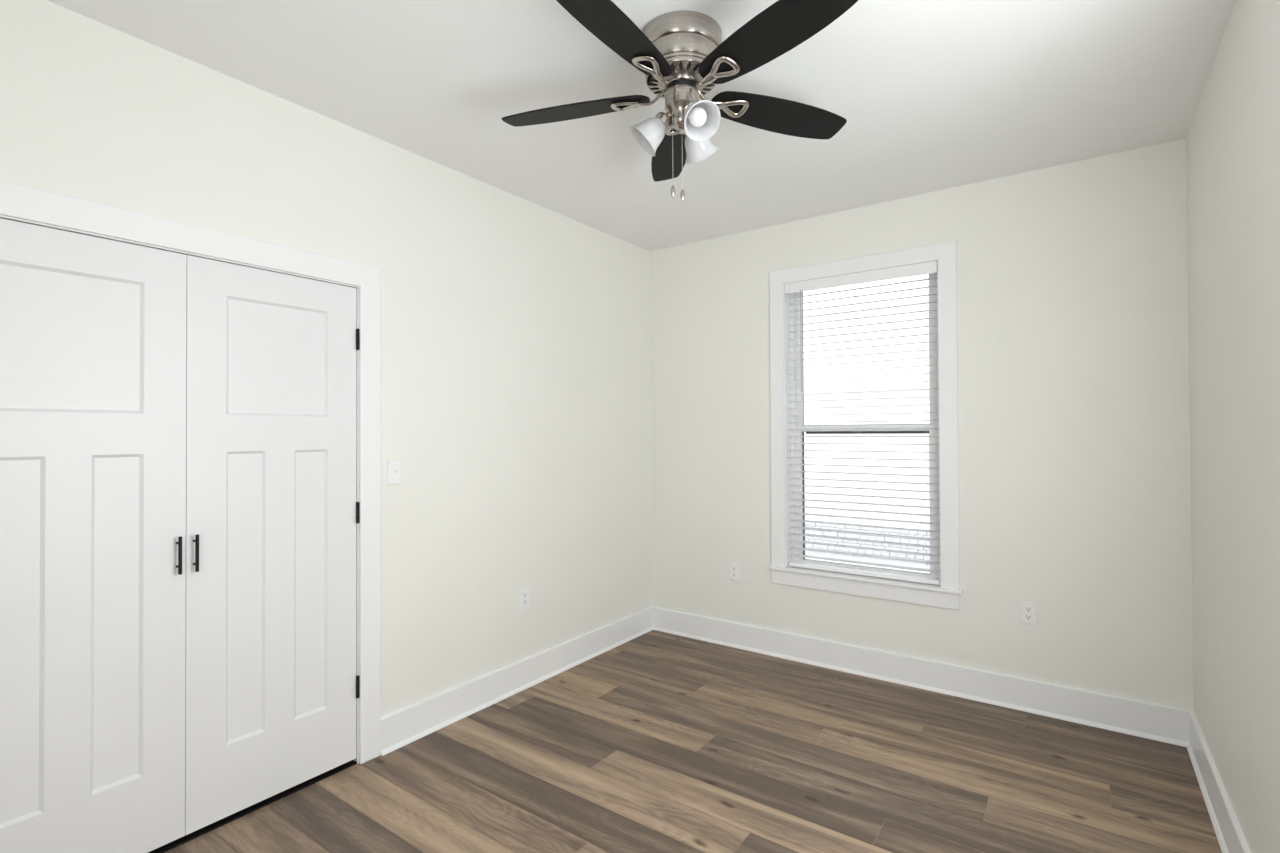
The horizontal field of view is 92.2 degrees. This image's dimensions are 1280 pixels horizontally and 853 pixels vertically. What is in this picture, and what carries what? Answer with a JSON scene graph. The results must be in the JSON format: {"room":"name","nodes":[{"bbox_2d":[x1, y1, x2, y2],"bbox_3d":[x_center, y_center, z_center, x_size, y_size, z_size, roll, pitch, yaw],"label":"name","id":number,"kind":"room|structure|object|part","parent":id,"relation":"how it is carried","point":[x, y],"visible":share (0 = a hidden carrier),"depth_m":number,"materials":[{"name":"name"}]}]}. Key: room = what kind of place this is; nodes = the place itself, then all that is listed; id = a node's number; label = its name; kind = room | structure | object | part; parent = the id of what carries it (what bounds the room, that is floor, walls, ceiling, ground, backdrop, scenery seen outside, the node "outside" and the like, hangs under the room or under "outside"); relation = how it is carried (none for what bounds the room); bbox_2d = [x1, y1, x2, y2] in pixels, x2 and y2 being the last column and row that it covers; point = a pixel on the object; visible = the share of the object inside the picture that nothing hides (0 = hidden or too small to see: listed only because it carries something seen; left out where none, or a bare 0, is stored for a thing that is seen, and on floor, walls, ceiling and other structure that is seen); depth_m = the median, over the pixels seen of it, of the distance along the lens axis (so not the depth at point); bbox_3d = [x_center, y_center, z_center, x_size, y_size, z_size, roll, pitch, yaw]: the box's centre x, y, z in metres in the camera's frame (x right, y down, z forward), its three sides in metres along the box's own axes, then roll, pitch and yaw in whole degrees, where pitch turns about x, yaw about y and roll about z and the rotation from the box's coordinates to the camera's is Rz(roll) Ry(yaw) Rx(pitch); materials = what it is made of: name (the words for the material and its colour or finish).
{"room":"empty bedroom","nodes":[
{"label":"empty bedroom","id":0,"kind":"room"},
{"bbox_2d":[0,0,651,716],"bbox_3d":[-1.225,0.082,2.771,0.140,2.736,4.580,-1,-1,36],"label":"wall","id":1,"kind":"structure","parent":0,"point":[516,331],"depth_m":3.00,"materials":[{"name":"beige paint"}]},
{"bbox_2d":[0,218,186,852],"bbox_3d":[-1.764,0.408,1.896,0.070,2.021,0.620,-1,-1,36],"label":"door","id":2,"kind":"structure","parent":1,"relation":"in","point":[93,329],"depth_m":1.94,"materials":[{"name":"white paint"}]},
{"bbox_3d":[-1.584,0.442,2.116,0.034,0.129,0.011,-1,-1,36],"label":"handle","id":3,"kind":"part","parent":2,"relation":"part of","materials":[{"name":"black metal"}]},
{"bbox_2d":[0,180,380,763],"bbox_3d":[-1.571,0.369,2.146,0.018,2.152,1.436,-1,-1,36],"label":"trim","id":4,"kind":"structure","parent":1,"relation":"attached to","point":[18,201],"depth_m":2.64,"materials":[{"name":"white paint"}]},
{"bbox_2d":[148,760,356,852],"bbox_3d":[-1.596,1.442,2.156,0.053,0.007,1.240,-1,-1,36],"label":"trim","id":5,"kind":"structure","parent":1,"relation":"attached to","point":[239,814],"depth_m":2.31,"materials":[{"name":"black metal"}]},
{"bbox_2d":[185,255,358,834],"bbox_3d":[-1.400,0.411,2.405,0.070,2.021,0.629,-1,-1,36],"label":"door","id":6,"kind":"structure","parent":1,"relation":"in","point":[272,681],"depth_m":2.37,"materials":[{"name":"white paint"}]},
{"bbox_3d":[-1.555,0.442,2.157,0.034,0.129,0.011,-1,-1,36],"label":"handle","id":7,"kind":"part","parent":6,"relation":"part of","materials":[{"name":"black metal"}]},
{"bbox_2d":[387,459,401,484],"bbox_3d":[-1.109,0.206,2.794,0.020,0.114,0.070,-1,-1,36],"label":"light switch","id":8,"kind":"object","parent":1,"relation":"attached to","point":[394,466],"visible":1,"depth_m":2.79,"materials":[{"name":"white plastic"}]},
{"bbox_2d":[381,606,652,755],"bbox_3d":[-0.522,1.376,3.587,0.029,0.157,2.140,-1,-1,36],"label":"baseboard","id":9,"kind":"structure","parent":1,"relation":"attached to","point":[402,727],"depth_m":3.27,"materials":[{"name":"white paint"}]},
{"bbox_2d":[519,587,528,609],"bbox_3d":[-0.644,0.961,3.441,0.009,0.114,0.070,-1,-1,36],"label":"power outlet","id":10,"kind":"object","parent":1,"relation":"attached to","point":[523,593],"visible":1,"depth_m":3.43,"materials":[{"name":"white plastic"}]},
{"bbox_2d":[47,0,1235,251],"bbox_3d":[-0.287,-1.347,2.111,3.980,0.100,4.580,-1,-1,36],"label":"ceiling","id":11,"kind":"structure","parent":0,"point":[932,95],"depth_m":2.34,"materials":[{"name":"paint"}]},
{"bbox_2d":[502,0,857,200],"bbox_3d":[0.117,-1.020,2.023,1.257,0.560,1.224,-1,-1,36],"label":"ceiling fan","id":12,"kind":"object","parent":11,"relation":"hanging from","point":[682,55],"visible":1,"depth_m":1.95,"materials":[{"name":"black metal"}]},
{"bbox_3d":[-0.226,-1.109,2.166,0.540,0.006,0.154,0,12,17],"label":"blade","id":13,"kind":"part","parent":12,"relation":"part of","materials":[{"name":"black wood"}]},
{"bbox_3d":[-0.077,-1.125,1.742,0.154,0.006,0.540,14,6,34],"label":"blade","id":14,"kind":"part","parent":12,"relation":"part of","materials":[{"name":"black wood"}]},
{"bbox_3d":[0.043,-0.989,2.063,0.095,0.123,0.123,-43,-4,3],"label":"lamp shade","id":15,"kind":"part","parent":12,"relation":"part of","materials":[{"name":"white glass"}]},
{"bbox_3d":[0.124,-1.096,2.438,0.154,0.006,0.540,-13,-2,-3],"label":"blade","id":16,"kind":"part","parent":12,"relation":"part of","materials":[{"name":"black wood"}]},
{"bbox_3d":[0.106,-0.924,2.006,0.003,0.283,0.002,-1,-1,36],"label":"pull chain","id":17,"kind":"part","parent":12,"relation":"part of","materials":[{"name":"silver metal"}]},
{"bbox_3d":[0.107,-0.766,2.005,0.015,0.040,0.015,-1,-1,36],"label":"pull knob","id":18,"kind":"part","parent":12,"relation":"part of","materials":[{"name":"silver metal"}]},
{"bbox_3d":[0.139,-0.760,2.022,0.015,0.040,0.015,-1,-1,36],"label":"pull knob","id":19,"kind":"part","parent":12,"relation":"part of","materials":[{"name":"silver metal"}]},
{"bbox_3d":[0.181,-0.992,1.968,0.059,0.059,0.074,0,42,-25],"label":"light bulb","id":20,"kind":"part","parent":12,"relation":"part of","materials":[{"name":"white glass"}]},
{"bbox_3d":[0.196,-0.989,2.135,0.123,0.123,0.095,-1,-44,35],"label":"lamp shade","id":21,"kind":"part","parent":12,"relation":"part of","materials":[{"name":"white glass"}]},
{"bbox_3d":[0.181,-0.990,1.966,0.123,0.123,0.095,0,42,-25],"label":"lamp shade","id":22,"kind":"part","parent":12,"relation":"part of","materials":[{"name":"white glass"}]},
{"bbox_3d":[0.364,-1.105,1.746,0.154,0.006,0.540,15,-8,-35],"label":"blade","id":23,"kind":"part","parent":12,"relation":"part of","materials":[{"name":"black wood"}]},
{"bbox_3d":[0.494,-1.109,2.200,0.540,0.006,0.154,0,-13,-22],"label":"blade","id":24,"kind":"part","parent":12,"relation":"part of","materials":[{"name":"black wood"}]},
{"bbox_2d":[165,630,1221,852],"bbox_3d":[-0.215,1.439,2.114,4.040,0.001,4.819,-1,-1,36],"label":"floor","id":25,"kind":"structure","parent":0,"point":[657,741],"depth_m":2.51,"materials":[{"name":"plastic"}]},
{"bbox_2d":[650,138,1193,710],"bbox_3d":[1.319,0.079,3.682,2.940,2.736,0.140,-1,-1,36],"label":"wall","id":26,"kind":"structure","parent":0,"point":[1073,329],"depth_m":3.16,"materials":[{"name":"beige paint"}]},
{"bbox_2d":[730,562,738,580],"bbox_3d":[0.624,0.961,4.081,0.070,0.114,0.009,-1,-1,36],"label":"power outlet","id":27,"kind":"object","parent":26,"relation":"attached to","point":[734,567],"visible":1,"depth_m":4.08,"materials":[{"name":"white plastic"}]},
{"bbox_2d":[768,241,962,609],"bbox_3d":[1.313,-0.002,3.677,1.099,1.982,0.196,-1,-1,36],"label":"window","id":28,"kind":"structure","parent":26,"relation":"in","point":[947,594],"depth_m":3.59,"materials":[{"name":"white paint"}]},
{"bbox_2d":[785,261,939,584],"bbox_3d":[1.297,-0.018,3.654,0.882,1.786,0.080,-1,-1,36],"label":"blind","id":29,"kind":"object","parent":28,"relation":"attached to","point":[925,268],"visible":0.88,"depth_m":3.63,"materials":[{"name":"grey plastic"}]},
{"bbox_3d":[1.007,-0.002,3.875,0.002,1.725,0.058,-1,-1,36],"label":"ladder cord","id":30,"kind":"part","parent":29,"relation":"part of","materials":[{"name":"white fabric"}]},
{"bbox_3d":[1.304,-0.006,3.663,0.002,1.725,0.058,-1,-1,36],"label":"ladder cord","id":31,"kind":"part","parent":29,"relation":"part of","materials":[{"name":"white fabric"}]},
{"bbox_3d":[1.307,0.864,3.653,0.866,0.022,0.055,-1,-1,36],"label":"rail","id":32,"kind":"part","parent":29,"relation":"part of","materials":[{"name":"white plastic"}]},
{"bbox_3d":[1.601,-0.009,3.451,0.002,1.725,0.058,-1,-1,36],"label":"ladder cord","id":33,"kind":"part","parent":29,"relation":"part of","materials":[{"name":"white fabric"}]},
{"bbox_3d":[1.343,-0.020,3.724,0.880,1.841,0.065,-1,-1,36],"label":"frame","id":34,"kind":"part","parent":28,"relation":"part of","materials":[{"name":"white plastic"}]},
{"bbox_3d":[1.296,0.891,3.637,1.099,0.018,0.121,-1,-1,36],"label":"sill","id":35,"kind":"part","parent":28,"relation":"part of","materials":[{"name":"white paint"}]},
{"bbox_3d":[1.338,0.435,3.709,0.824,0.887,0.026,-1,-1,36],"label":"sash","id":36,"kind":"part","parent":28,"relation":"part of","materials":[{"name":"white plastic"}]},
{"bbox_3d":[1.350,-0.443,3.740,0.824,0.940,0.026,-1,-1,36],"label":"sash","id":37,"kind":"part","parent":28,"relation":"part of","materials":[{"name":"white glass"}]},
{"bbox_3d":[1.361,0.442,3.755,0.768,0.869,0.009,-1,-1,36],"label":"insect screen frame","id":38,"kind":"part","parent":28,"relation":"part of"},
{"bbox_2d":[653,607,1189,746],"bbox_3d":[1.275,1.368,3.600,2.908,0.157,0.029,-1,-1,36],"label":"baseboard","id":39,"kind":"structure","parent":26,"relation":"attached to","point":[1171,725],"depth_m":3.31,"materials":[{"name":"white paint"}]},
{"bbox_2d":[1020,601,1036,624],"bbox_3d":[1.968,0.945,3.121,0.070,0.114,0.009,-1,-1,36],"label":"power outlet","id":40,"kind":"object","parent":26,"relation":"attached to","point":[1028,610],"visible":1,"depth_m":3.12,"materials":[{"name":"white plastic"}]},
{"bbox_2d":[1024,614,1031,619],"bbox_3d":[1.966,0.965,3.119,0.034,0.025,0.003,-1,-1,36],"label":"receptacle","id":41,"kind":"object","parent":40,"relation":"attached to","point":[1026,616],"depth_m":3.12,"materials":[{"name":"white plastic"}]},
{"bbox_2d":[1024,607,1031,611],"bbox_3d":[1.966,0.926,3.119,0.034,0.025,0.003,-1,-1,36],"label":"receptacle","id":42,"kind":"object","parent":40,"relation":"attached to","point":[1026,609],"depth_m":3.12,"materials":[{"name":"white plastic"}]},
{"bbox_2d":[1186,0,1279,852],"bbox_3d":[1.282,0.052,0.981,0.140,2.736,4.580,-1,-1,36],"label":"wall","id":43,"kind":"structure","parent":0,"point":[1233,137],"depth_m":1.92,"materials":[{"name":"beige paint"}]},
{"bbox_2d":[1186,711,1250,852],"bbox_3d":[1.219,1.342,1.017,0.029,0.157,4.300,-1,-1,36],"label":"baseboard","id":44,"kind":"structure","parent":43,"relation":"attached to","point":[1230,836],"depth_m":2.24,"materials":[{"name":"white paint"}]},
{"bbox_3d":[1.213,1.411,1.021,0.013,0.018,4.300,-1,-1,36],"label":"shoe moulding","id":45,"kind":"part","parent":44,"relation":"part of","materials":[{"name":"white paint"}]},
{"label":"outside","id":46,"kind":"structure","parent":0,"visible":0},
{"bbox_2d":[805,551,929,573],"bbox_3d":[8.634,2.166,13.841,33.000,0.100,24.800,-1,-1,36],"label":"ground","id":47,"kind":"structure","parent":46,"point":[806,553],"depth_m":9.50,"materials":[{"name":"white"}]},
{"bbox_2d":[803,296,929,564],"bbox_3d":[3.799,-0.236,11.412,14.600,4.700,3.400,-1,-1,36],"label":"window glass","id":48,"kind":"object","parent":47,"relation":"on","point":[812,398],"visible":0.14,"depth_m":10.04,"materials":[{"name":"clear glass"}]}
]}

